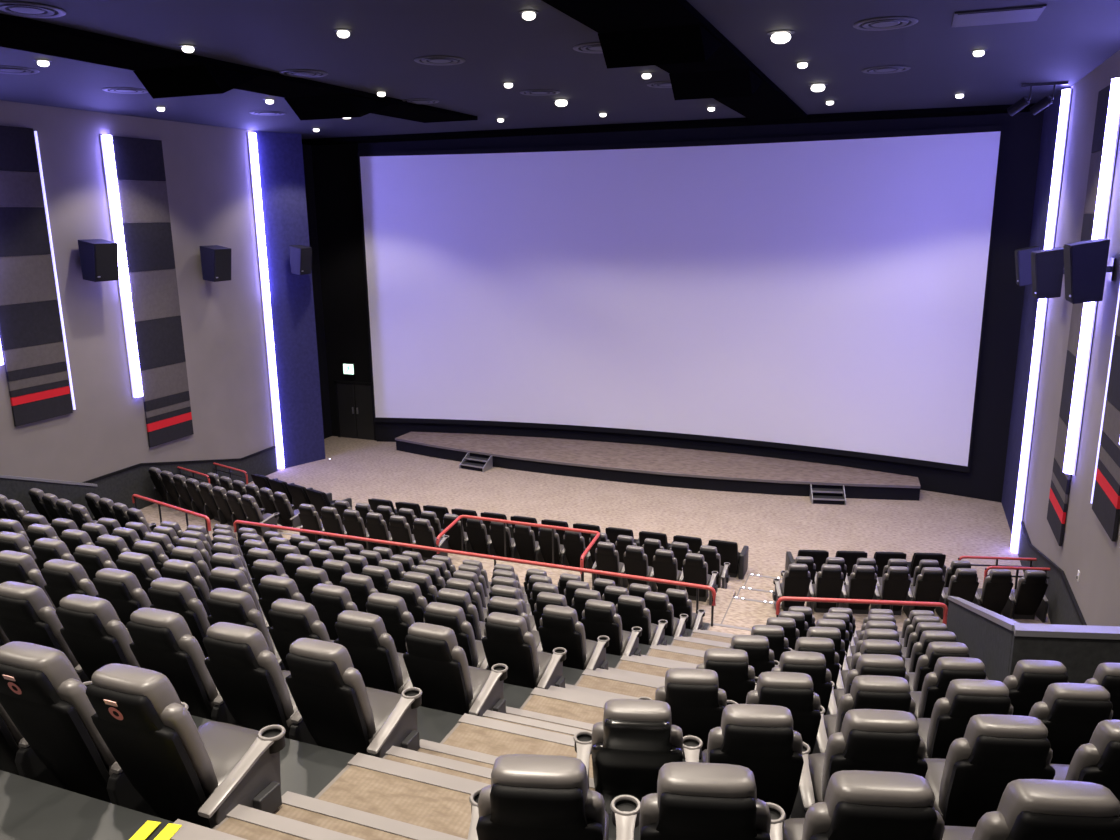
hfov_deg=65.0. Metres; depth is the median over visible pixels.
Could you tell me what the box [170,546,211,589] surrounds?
seat
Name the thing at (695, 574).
backrest
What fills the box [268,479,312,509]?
lounge seat
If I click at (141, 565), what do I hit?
seat
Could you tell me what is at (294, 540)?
seat
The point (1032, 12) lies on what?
access panel
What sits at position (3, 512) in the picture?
seat
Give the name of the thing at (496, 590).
seat
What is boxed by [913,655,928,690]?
armrest
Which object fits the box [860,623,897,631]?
cushion
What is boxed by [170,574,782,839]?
stairs
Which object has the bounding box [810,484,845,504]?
stair
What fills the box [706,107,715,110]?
recessed light
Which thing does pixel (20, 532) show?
cushion
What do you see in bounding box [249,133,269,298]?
diffuser
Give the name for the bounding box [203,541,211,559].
cushion
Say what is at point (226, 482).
seat
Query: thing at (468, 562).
seat
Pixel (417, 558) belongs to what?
seat
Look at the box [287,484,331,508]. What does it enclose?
lounge seat
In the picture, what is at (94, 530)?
seat
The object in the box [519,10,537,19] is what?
recessed light
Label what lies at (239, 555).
cushion
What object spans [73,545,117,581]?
seat
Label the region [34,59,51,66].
recessed light
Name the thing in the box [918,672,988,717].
cushion
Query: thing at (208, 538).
cushion
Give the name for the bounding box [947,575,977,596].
cushion
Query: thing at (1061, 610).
baseboard
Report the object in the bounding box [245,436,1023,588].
floor
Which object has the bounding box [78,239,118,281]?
wall speaker
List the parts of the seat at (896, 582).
seat, seat, backrest, panel, armrest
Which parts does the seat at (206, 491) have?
backrest, panel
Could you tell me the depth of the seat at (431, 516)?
21.61 m
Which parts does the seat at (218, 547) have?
backrest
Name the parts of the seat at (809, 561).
backrest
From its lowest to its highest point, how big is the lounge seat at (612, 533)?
0.980 m
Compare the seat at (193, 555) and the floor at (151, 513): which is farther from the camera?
the floor at (151, 513)
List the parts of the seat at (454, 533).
backrest, panel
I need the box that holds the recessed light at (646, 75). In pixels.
[640,72,652,78]
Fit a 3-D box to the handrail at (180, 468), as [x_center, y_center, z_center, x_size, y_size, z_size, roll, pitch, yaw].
[-10.508,2.029,25.326,1.600,1.180,0.060,9,16,36]
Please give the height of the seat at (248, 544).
1.130 m
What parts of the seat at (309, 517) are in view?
panel, backrest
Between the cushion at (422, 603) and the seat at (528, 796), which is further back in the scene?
the cushion at (422, 603)
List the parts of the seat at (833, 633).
backrest, armrest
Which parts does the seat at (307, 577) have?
backrest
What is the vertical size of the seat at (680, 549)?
1.130 m
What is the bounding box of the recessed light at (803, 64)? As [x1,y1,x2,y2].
[795,61,809,67]
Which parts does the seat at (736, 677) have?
backrest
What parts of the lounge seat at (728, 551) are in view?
backrest, seat, armrest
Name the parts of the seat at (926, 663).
seat, backrest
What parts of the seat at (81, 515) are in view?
backrest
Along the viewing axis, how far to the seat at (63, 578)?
8.10 m
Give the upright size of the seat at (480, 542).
1.130 m
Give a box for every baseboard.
[83,448,276,509]
[1018,526,1080,624]
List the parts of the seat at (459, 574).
backrest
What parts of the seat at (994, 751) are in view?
seat, backrest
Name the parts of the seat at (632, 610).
backrest, seat, armrest, panel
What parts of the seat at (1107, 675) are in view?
backrest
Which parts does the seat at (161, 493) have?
backrest, panel, panel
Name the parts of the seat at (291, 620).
backrest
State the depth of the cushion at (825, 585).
17.29 m
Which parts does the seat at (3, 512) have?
backrest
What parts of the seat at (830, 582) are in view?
seat, seat, backrest, panel, armrest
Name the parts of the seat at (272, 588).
backrest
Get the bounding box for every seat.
[0,494,10,518]
[0,519,29,541]
[0,531,39,569]
[0,550,55,609]
[0,581,128,682]
[0,626,9,645]
[0,641,188,817]
[0,681,91,789]
[4,499,50,528]
[22,514,49,531]
[26,524,59,547]
[28,488,52,523]
[32,538,75,570]
[41,559,97,607]
[42,493,61,519]
[50,518,78,537]
[55,498,97,529]
[56,594,140,680]
[60,529,94,555]
[70,504,93,529]
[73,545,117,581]
[81,523,108,545]
[85,493,104,520]
[86,663,285,828]
[93,568,151,640]
[95,535,130,567]
[96,518,120,534]
[98,498,120,525]
[111,527,139,551]
[112,503,156,530]
[116,552,161,603]
[124,522,148,539]
[126,607,238,725]
[127,508,151,532]
[132,540,168,577]
[143,532,174,558]
[148,467,175,505]
[148,578,209,657]
[152,526,179,546]
[160,471,187,509]
[160,521,182,537]
[161,559,210,615]
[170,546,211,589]
[173,474,200,513]
[177,537,211,571]
[182,530,211,559]
[185,525,212,547]
[186,478,213,519]
[199,482,226,523]
[203,622,317,745]
[206,588,286,670]
[207,473,220,486]
[208,567,269,628]
[210,553,258,601]
[211,542,251,581]
[212,486,240,527]
[212,529,243,557]
[212,535,247,569]
[213,524,240,548]
[219,476,233,491]
[226,490,263,528]
[232,480,246,496]
[238,527,256,545]
[240,533,261,553]
[241,495,278,538]
[243,539,267,564]
[245,484,266,513]
[246,548,277,578]
[251,474,294,494]
[251,559,288,598]
[258,575,304,626]
[259,487,293,526]
[263,531,282,549]
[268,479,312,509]
[268,537,290,558]
[268,599,334,670]
[273,492,301,527]
[275,544,300,569]
[283,553,313,584]
[285,638,421,757]
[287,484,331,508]
[289,535,309,546]
[294,566,332,604]
[298,504,328,542]
[298,541,319,555]
[306,489,351,517]
[308,549,333,568]
[310,584,357,639]
[317,539,336,550]
[320,506,350,546]
[321,559,351,585]
[328,545,349,560]
[334,500,351,524]
[334,610,421,705]
[340,573,378,612]
[342,509,374,550]
[342,554,367,573]
[345,543,363,554]
[355,503,372,527]
[360,550,381,565]
[361,565,393,593]
[365,512,397,554]
[366,593,414,652]
[368,498,397,515]
[373,547,392,559]
[376,505,394,530]
[378,559,405,580]
[387,580,427,622]
[389,515,421,555]
[392,555,415,571]
[395,502,420,517]
[398,508,416,533]
[402,551,424,565]
[402,572,437,603]
[403,622,507,716]
[412,518,448,560]
[414,565,445,590]
[420,511,449,548]
[423,505,448,528]
[424,559,451,584]
[424,602,489,669]
[432,555,455,576]
[436,588,484,640]
[442,514,472,552]
[445,578,487,621]
[451,508,476,531]
[452,570,488,607]
[458,564,490,596]
[463,559,491,588]
[465,518,495,555]
[467,754,639,839]
[481,512,513,537]
[482,612,566,689]
[485,596,542,651]
[487,585,536,630]
[489,521,519,558]
[489,576,531,614]
[490,569,528,603]
[491,564,525,593]
[511,516,539,540]
[513,524,543,562]
[524,569,546,591]
[526,575,551,603]
[529,582,558,614]
[533,592,570,630]
[538,527,568,565]
[538,605,609,669]
[541,519,568,544]
[558,573,580,594]
[563,531,592,568]
[564,580,589,606]
[571,588,600,621]
[573,523,600,547]
[573,699,702,814]
[581,599,641,655]
[588,532,609,564]
[592,542,628,587]
[592,578,615,599]
[602,586,628,604]
[605,527,639,545]
[615,535,636,562]
[615,595,667,645]
[623,545,656,591]
[628,583,650,598]
[637,668,737,759]
[639,531,672,549]
[639,762,785,839]
[642,538,663,566]
[644,591,687,636]
[652,549,685,593]
[666,588,704,629]
[670,542,691,570]
[673,535,708,553]
[682,553,717,604]
[696,648,757,703]
[698,545,729,588]
[702,704,814,819]
[709,539,748,578]
[727,635,778,676]
[728,625,791,661]
[746,672,827,753]
[766,617,799,649]
[771,651,836,714]
[772,564,813,612]
[778,611,807,637]
[781,556,816,583]
[782,770,944,839]
[785,550,828,572]
[788,606,815,628]
[791,637,843,688]
[806,627,848,670]
[809,709,927,802]
[812,564,846,612]
[815,619,851,656]
[822,613,854,645]
[823,557,848,584]
[824,675,916,738]
[828,608,856,636]
[834,654,910,709]
[835,551,866,575]
[841,639,905,687]
[844,565,879,613]
[846,629,902,669]
[847,558,879,585]
[850,620,898,655]
[853,614,897,644]
[856,609,895,636]
[874,552,905,576]
[877,566,912,617]
[878,559,910,586]
[897,610,934,637]
[899,615,939,646]
[901,622,947,657]
[905,630,956,671]
[907,553,945,577]
[907,642,969,690]
[910,560,939,585]
[910,567,945,618]
[910,657,988,717]
[917,679,1012,758]
[924,714,1054,826]
[942,779,1119,839]
[943,568,979,605]
[944,560,970,586]
[977,569,1013,618]
[1003,660,1068,715]
[1011,570,1047,622]
[1028,683,1112,764]
[1050,720,1119,816]
[1085,663,1119,719]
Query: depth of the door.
33.83 m
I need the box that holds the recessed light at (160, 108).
[155,106,165,110]
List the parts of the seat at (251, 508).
backrest, armrest, panel, seat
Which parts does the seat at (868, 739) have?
seat, backrest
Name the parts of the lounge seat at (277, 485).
backrest, armrest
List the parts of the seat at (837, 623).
backrest, armrest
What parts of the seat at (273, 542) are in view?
backrest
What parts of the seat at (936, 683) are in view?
seat, backrest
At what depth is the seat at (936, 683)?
7.25 m
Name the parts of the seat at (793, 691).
backrest, panel, armrest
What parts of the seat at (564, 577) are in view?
backrest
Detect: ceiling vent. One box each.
[0,1,65,17]
[0,65,39,74]
[102,87,147,93]
[249,111,284,115]
[279,69,327,77]
[402,99,438,103]
[414,56,465,65]
[520,89,559,95]
[573,42,602,52]
[647,81,671,87]
[853,16,917,30]
[862,65,910,73]
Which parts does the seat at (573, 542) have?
backrest, panel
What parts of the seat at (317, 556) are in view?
backrest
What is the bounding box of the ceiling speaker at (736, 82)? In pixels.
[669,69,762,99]
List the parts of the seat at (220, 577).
backrest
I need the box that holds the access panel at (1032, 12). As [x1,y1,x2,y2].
[952,4,1046,26]
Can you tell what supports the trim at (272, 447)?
attached to the wall at (208, 181)
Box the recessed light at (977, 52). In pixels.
[971,49,986,56]
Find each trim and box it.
[0,475,97,486]
[82,446,274,482]
[302,103,1047,145]
[948,596,1018,630]
[1014,623,1119,639]
[1021,521,1086,624]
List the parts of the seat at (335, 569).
backrest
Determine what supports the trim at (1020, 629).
attached to the wall at (1081, 657)
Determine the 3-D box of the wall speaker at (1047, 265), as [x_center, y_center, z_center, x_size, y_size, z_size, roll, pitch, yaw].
[10.207,-3.062,18.307,0.712,1.036,0.720,4,14,21]
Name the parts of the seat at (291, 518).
backrest, panel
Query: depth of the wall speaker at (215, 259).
25.76 m
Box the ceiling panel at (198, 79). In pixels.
[133,65,257,98]
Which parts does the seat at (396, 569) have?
backrest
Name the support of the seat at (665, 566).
on the floor at (723, 598)
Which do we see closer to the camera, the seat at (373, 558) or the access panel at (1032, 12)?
the access panel at (1032, 12)
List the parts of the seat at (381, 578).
backrest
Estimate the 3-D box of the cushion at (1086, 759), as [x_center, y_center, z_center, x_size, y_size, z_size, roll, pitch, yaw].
[2.961,1.948,4.681,0.500,0.576,0.282,1,13,6]
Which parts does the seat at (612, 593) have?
backrest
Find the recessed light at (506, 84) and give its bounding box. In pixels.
[502,82,514,87]
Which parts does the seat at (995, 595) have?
seat, backrest, panel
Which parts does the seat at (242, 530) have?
backrest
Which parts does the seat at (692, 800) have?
backrest, armrest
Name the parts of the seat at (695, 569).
backrest, seat, seat, panel, armrest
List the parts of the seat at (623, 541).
backrest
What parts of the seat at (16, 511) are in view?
backrest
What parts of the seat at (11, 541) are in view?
backrest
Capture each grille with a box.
[95,244,117,280]
[215,250,230,280]
[301,249,311,273]
[1015,251,1018,284]
[1031,253,1036,297]
[1063,246,1071,301]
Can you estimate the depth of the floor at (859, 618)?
17.35 m
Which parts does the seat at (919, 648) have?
seat, backrest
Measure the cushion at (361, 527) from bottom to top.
0.576 m
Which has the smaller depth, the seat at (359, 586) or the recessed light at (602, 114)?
the seat at (359, 586)
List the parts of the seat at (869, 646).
seat, backrest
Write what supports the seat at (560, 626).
on the floor
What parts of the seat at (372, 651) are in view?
backrest, seat, armrest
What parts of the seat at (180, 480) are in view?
backrest, panel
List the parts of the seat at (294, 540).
backrest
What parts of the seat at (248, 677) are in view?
backrest, seat, armrest, panel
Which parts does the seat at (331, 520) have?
backrest, panel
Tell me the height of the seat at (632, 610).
1.130 m
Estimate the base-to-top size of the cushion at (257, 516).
0.576 m
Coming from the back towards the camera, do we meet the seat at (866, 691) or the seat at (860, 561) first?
the seat at (860, 561)
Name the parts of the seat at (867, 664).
seat, backrest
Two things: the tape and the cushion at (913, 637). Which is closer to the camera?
the tape
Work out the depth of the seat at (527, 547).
20.89 m
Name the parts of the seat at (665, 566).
backrest, seat, panel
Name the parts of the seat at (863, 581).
seat, seat, backrest, panel, armrest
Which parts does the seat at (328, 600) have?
backrest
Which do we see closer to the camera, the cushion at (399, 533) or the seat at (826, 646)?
the seat at (826, 646)
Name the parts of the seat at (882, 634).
seat, backrest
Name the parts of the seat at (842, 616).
backrest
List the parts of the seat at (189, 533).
backrest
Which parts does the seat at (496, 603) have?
backrest, seat, armrest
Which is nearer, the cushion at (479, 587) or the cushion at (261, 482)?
the cushion at (479, 587)
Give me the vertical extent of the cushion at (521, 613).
0.576 m
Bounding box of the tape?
[129,821,181,839]
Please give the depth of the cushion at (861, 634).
11.46 m
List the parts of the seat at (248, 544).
backrest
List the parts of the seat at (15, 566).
backrest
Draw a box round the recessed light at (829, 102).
[825,100,834,104]
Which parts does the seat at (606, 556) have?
panel, backrest, seat, seat, panel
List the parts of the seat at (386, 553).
backrest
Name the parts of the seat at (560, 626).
backrest, seat, armrest, panel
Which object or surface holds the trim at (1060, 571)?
attached to the wall at (1087, 548)
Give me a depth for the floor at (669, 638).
13.35 m
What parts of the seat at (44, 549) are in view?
backrest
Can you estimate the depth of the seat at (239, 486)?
24.29 m
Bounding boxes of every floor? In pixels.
[0,770,173,839]
[140,502,282,539]
[191,715,354,797]
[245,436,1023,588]
[261,519,320,541]
[417,706,462,742]
[448,553,735,623]
[503,683,533,708]
[563,666,583,684]
[606,654,621,667]
[608,815,639,839]
[639,644,650,654]
[664,635,673,644]
[685,629,692,636]
[720,580,744,596]
[804,602,1050,630]
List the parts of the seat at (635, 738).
armrest, backrest, armrest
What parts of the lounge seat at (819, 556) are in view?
armrest, backrest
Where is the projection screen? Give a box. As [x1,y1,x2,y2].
[357,125,1003,471]
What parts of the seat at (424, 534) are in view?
backrest, seat, panel, armrest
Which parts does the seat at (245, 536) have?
backrest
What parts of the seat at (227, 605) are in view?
backrest, seat, panel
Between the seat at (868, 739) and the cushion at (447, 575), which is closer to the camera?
the seat at (868, 739)
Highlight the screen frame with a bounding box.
[359,111,1043,501]
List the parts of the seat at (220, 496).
backrest, panel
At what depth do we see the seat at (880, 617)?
12.71 m
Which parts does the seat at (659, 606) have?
backrest, seat, armrest, panel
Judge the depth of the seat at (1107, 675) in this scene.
7.11 m
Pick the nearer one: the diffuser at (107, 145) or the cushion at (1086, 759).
the cushion at (1086, 759)
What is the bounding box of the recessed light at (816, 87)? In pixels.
[808,83,827,91]
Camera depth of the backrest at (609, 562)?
18.59 m
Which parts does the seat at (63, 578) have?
backrest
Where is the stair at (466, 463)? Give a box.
[459,452,492,471]
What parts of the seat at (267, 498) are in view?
backrest, panel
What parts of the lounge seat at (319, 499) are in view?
backrest, armrest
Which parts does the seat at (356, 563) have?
backrest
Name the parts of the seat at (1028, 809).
seat, backrest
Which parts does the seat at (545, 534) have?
backrest, seat, panel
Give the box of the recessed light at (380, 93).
[376,91,386,96]
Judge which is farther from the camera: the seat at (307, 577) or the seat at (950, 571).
the seat at (950, 571)
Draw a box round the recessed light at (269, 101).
[264,99,274,103]
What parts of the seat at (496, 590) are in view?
backrest, seat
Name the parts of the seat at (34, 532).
backrest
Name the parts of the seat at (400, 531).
backrest, panel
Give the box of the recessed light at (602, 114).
[598,112,607,116]
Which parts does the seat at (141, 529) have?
backrest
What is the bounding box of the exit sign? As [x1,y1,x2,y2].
[343,363,355,374]
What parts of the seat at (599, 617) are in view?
backrest, seat, armrest, panel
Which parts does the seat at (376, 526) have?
backrest, panel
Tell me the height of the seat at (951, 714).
1.130 m
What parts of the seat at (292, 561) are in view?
backrest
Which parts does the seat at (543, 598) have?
backrest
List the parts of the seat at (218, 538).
backrest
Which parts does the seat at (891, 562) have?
backrest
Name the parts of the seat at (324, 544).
backrest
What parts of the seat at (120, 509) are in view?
backrest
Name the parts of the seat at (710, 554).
backrest, seat, panel, armrest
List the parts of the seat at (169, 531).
backrest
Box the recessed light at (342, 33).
[334,29,351,37]
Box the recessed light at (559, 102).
[553,99,569,106]
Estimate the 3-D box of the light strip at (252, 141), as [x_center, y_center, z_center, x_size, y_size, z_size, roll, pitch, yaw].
[-9.539,-3.666,28.715,0.170,10.920,0.310,4,14,21]
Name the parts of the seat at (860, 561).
backrest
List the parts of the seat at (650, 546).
backrest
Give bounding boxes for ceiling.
[0,0,1119,138]
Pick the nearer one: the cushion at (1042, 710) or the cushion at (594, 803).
the cushion at (594, 803)
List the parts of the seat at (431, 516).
backrest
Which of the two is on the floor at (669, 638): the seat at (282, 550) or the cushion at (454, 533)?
the seat at (282, 550)
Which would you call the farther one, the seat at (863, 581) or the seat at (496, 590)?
the seat at (863, 581)
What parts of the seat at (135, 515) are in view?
backrest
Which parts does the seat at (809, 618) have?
backrest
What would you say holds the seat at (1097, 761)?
on the floor
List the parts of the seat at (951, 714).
seat, backrest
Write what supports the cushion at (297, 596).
on the seat at (272, 588)
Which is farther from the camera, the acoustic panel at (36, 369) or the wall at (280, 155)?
the wall at (280, 155)
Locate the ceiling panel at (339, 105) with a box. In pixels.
[284,94,391,119]
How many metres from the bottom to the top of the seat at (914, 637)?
1.130 m
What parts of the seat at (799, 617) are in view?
backrest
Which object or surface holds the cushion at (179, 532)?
on the seat at (174, 525)
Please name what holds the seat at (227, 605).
on the floor at (515, 696)
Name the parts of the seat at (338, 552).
backrest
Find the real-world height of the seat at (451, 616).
1.130 m
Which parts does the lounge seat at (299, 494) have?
backrest, armrest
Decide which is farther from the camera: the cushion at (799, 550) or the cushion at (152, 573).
the cushion at (799, 550)
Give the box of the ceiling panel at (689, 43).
[598,24,720,68]
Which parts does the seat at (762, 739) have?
seat, backrest, panel, armrest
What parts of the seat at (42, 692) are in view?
backrest, seat, armrest, panel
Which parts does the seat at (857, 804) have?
seat, backrest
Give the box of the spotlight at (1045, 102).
[1007,81,1068,115]
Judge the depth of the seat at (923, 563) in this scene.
18.27 m
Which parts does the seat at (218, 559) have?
backrest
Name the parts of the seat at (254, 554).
backrest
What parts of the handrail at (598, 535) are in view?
post, post, post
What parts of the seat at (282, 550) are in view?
backrest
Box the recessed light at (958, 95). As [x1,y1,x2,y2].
[954,93,965,97]
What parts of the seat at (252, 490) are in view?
backrest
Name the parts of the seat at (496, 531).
backrest, seat, panel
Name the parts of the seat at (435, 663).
backrest, seat, armrest, panel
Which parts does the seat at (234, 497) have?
backrest, panel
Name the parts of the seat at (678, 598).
backrest, seat, armrest, panel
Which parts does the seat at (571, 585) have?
backrest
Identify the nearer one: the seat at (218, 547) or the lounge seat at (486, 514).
the seat at (218, 547)
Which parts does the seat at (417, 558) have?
backrest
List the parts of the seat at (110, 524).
backrest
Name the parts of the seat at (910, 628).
seat, backrest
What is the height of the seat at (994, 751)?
1.130 m
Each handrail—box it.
[132,494,210,534]
[177,466,209,483]
[213,463,247,484]
[233,520,715,625]
[436,515,600,580]
[775,596,947,623]
[958,556,1036,566]
[983,566,1049,588]
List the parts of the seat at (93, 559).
backrest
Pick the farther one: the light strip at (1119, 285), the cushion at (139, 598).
the light strip at (1119, 285)
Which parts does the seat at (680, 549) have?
backrest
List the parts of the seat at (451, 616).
backrest, seat, armrest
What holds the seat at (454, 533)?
on the floor
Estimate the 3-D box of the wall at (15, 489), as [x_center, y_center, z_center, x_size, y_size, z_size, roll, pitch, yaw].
[-12.269,1.963,18.244,0.120,4.080,5.974,5,14,22]
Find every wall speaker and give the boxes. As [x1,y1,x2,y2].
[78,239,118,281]
[200,245,230,281]
[289,245,311,274]
[1015,246,1039,285]
[1031,247,1063,298]
[1063,238,1115,303]
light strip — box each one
[0,342,3,364]
[34,131,75,409]
[100,135,142,397]
[248,133,284,468]
[1010,88,1071,553]
[1063,78,1119,475]
[1091,285,1119,502]
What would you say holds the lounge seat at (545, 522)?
on the floor at (360, 470)
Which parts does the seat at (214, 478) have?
backrest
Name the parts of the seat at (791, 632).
backrest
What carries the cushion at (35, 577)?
on the seat at (15, 566)
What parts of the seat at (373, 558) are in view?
backrest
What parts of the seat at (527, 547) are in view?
backrest, seat, panel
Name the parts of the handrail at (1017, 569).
post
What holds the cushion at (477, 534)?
on the seat at (480, 542)
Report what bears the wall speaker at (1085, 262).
attached to the wall at (1087, 548)
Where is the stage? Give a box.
[395,432,919,500]
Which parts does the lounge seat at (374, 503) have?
backrest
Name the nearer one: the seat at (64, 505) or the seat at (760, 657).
the seat at (760, 657)
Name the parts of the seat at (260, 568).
backrest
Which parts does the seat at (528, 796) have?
armrest, backrest, seat, armrest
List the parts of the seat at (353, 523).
backrest, panel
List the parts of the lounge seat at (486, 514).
backrest, armrest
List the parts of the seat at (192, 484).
backrest, panel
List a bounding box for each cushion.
[0,703,22,741]
[18,510,25,517]
[18,531,29,541]
[21,546,39,569]
[28,569,55,609]
[38,606,78,668]
[58,678,115,766]
[61,553,75,561]
[78,578,97,596]
[83,514,93,522]
[103,560,117,568]
[105,619,140,667]
[121,548,130,552]
[131,588,151,607]
[139,517,151,532]
[147,568,161,579]
[158,554,168,563]
[161,703,217,793]
[166,544,174,552]
[172,536,179,543]
[177,530,182,537]
[178,634,217,700]
[187,598,209,635]
[193,575,210,614]
[197,560,211,589]
[200,549,211,571]
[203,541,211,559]
[205,534,212,547]
[237,554,247,570]
[238,498,246,517]
[238,567,253,588]
[241,584,262,615]
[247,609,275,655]
[252,502,263,521]
[254,474,273,494]
[256,491,264,508]
[257,650,293,718]
[270,495,278,512]
[272,479,291,500]
[284,499,294,516]
[291,484,310,503]
[292,592,304,601]
[310,489,329,506]
[311,620,330,641]
[313,511,321,530]
[335,514,343,533]
[342,667,375,737]
[345,601,357,610]
[358,517,366,536]
[366,520,388,540]
[369,588,378,594]
[379,633,402,688]
[389,522,412,543]
[401,611,414,625]
[406,644,472,703]
[413,525,436,546]
[417,596,427,610]
[424,620,477,666]
[426,505,448,513]
[429,585,437,600]
[435,518,441,532]
[437,576,445,587]
[443,520,464,540]
[444,570,451,578]
[450,564,455,571]
[466,523,487,543]
[467,604,481,640]
[472,592,483,621]
[476,582,485,607]
[478,575,487,596]
[478,785,605,839]
[481,569,488,587]
[484,512,508,526]
[484,628,538,679]
[487,609,531,632]
[489,596,526,613]
[490,526,511,546]
[490,587,523,599]
[514,528,535,549]
[515,516,538,535]
[538,532,559,552]
[540,617,586,662]
[563,534,584,550]
[576,523,600,531]
[582,610,622,648]
[592,722,682,751]
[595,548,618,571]
[608,527,633,537]
[615,604,650,639]
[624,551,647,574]
[639,793,770,833]
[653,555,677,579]
[655,686,726,706]
[667,603,673,631]
[676,535,701,544]
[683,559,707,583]
[687,599,691,624]
[696,663,754,680]
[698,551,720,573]
[707,727,802,762]
[711,539,737,548]
[727,648,774,660]
[746,690,820,710]
[771,666,831,682]
[783,570,809,591]
[784,637,788,647]
[791,650,838,663]
[797,550,825,555]
[802,802,944,839]
[816,571,843,594]
[822,732,925,801]
[835,551,863,556]
[835,694,915,732]
[841,639,844,648]
[844,669,909,694]
[848,572,876,593]
[850,652,904,669]
[855,640,901,652]
[858,630,898,640]
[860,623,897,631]
[874,552,902,558]
[881,573,910,595]
[882,565,908,580]
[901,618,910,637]
[903,624,913,646]
[906,632,917,657]
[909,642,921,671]
[913,566,939,585]
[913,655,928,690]
[914,574,943,597]
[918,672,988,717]
[926,697,1012,757]
[938,738,1052,813]
[944,567,951,586]
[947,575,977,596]
[972,811,1008,839]
[981,576,1012,599]
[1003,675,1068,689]
[1015,577,1046,600]
[1028,701,1112,719]
[1065,743,1099,780]
[1085,678,1098,684]
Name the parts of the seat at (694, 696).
backrest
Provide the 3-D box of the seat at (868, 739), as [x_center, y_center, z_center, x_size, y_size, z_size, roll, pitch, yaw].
[1.784,2.018,4.979,0.650,1.130,0.818,1,13,6]
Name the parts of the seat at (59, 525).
backrest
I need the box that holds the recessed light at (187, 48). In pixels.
[179,44,195,52]
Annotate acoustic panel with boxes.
[0,125,72,426]
[112,136,193,447]
[1047,84,1110,545]
[1092,300,1119,541]
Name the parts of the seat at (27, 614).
backrest, armrest, panel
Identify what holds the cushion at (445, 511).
on the lounge seat at (440, 512)
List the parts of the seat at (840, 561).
backrest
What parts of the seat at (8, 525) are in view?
backrest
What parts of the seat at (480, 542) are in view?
backrest, panel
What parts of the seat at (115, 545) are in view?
backrest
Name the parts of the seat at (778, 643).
backrest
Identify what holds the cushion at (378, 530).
on the seat at (376, 526)
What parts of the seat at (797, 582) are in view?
panel, armrest, seat, seat, backrest, panel, armrest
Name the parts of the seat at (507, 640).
backrest, seat, armrest, panel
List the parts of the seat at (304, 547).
backrest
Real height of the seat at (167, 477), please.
1.130 m
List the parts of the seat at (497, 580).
backrest, seat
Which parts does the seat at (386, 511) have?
backrest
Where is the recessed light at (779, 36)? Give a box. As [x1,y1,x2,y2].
[767,30,794,43]
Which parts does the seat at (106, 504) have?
backrest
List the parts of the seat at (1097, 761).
seat, backrest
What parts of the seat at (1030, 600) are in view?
seat, seat, backrest, panel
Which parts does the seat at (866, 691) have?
seat, backrest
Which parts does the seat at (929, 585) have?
seat, backrest, panel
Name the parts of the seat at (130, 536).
backrest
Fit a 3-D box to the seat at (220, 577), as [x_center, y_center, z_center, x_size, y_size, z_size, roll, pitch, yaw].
[-3.333,2.067,9.620,0.650,1.130,0.818,4,14,21]
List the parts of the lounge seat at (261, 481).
backrest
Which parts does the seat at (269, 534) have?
backrest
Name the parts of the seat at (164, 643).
backrest, seat, armrest, panel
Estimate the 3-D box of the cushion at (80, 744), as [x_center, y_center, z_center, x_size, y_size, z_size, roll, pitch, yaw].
[-2.540,1.515,4.492,0.500,0.576,0.282,4,14,21]
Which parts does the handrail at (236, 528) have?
post, post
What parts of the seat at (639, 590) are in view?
backrest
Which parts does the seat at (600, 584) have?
backrest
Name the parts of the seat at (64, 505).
backrest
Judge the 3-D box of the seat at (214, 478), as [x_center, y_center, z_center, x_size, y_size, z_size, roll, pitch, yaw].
[-9.741,2.022,25.428,0.787,1.130,0.804,9,16,36]
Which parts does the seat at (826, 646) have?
backrest, armrest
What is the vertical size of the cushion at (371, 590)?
0.576 m
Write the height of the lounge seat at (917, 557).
0.980 m
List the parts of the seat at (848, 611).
backrest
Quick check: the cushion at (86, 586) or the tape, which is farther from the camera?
the cushion at (86, 586)
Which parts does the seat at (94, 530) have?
backrest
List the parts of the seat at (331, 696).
backrest, seat, armrest, panel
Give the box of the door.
[334,380,376,440]
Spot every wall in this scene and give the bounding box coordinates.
[0,100,279,484]
[0,478,96,519]
[255,131,325,467]
[302,144,331,438]
[311,143,370,436]
[947,600,1012,681]
[1001,50,1119,625]
[1008,631,1119,682]
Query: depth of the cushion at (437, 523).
21.67 m
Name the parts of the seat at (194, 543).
backrest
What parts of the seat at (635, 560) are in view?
backrest, seat, panel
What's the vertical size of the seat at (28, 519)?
1.130 m
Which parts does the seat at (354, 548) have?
backrest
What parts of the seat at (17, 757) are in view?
backrest, armrest, panel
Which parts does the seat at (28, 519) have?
backrest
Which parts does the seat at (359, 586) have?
backrest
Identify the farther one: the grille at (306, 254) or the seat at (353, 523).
the grille at (306, 254)
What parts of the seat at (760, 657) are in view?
backrest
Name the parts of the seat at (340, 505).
backrest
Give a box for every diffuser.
[102,135,130,295]
[122,296,142,396]
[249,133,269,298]
[264,299,284,468]
[1010,321,1042,552]
[1036,89,1069,321]
[1063,324,1090,473]
[1081,78,1119,323]
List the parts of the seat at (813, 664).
backrest, armrest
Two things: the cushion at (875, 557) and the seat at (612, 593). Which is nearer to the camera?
the seat at (612, 593)
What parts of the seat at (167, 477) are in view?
backrest, panel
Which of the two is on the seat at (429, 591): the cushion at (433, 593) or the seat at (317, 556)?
the cushion at (433, 593)
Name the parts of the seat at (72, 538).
backrest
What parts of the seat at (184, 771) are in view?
backrest, seat, armrest, panel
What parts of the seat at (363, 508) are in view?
backrest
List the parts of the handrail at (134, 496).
post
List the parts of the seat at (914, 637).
seat, backrest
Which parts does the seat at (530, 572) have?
backrest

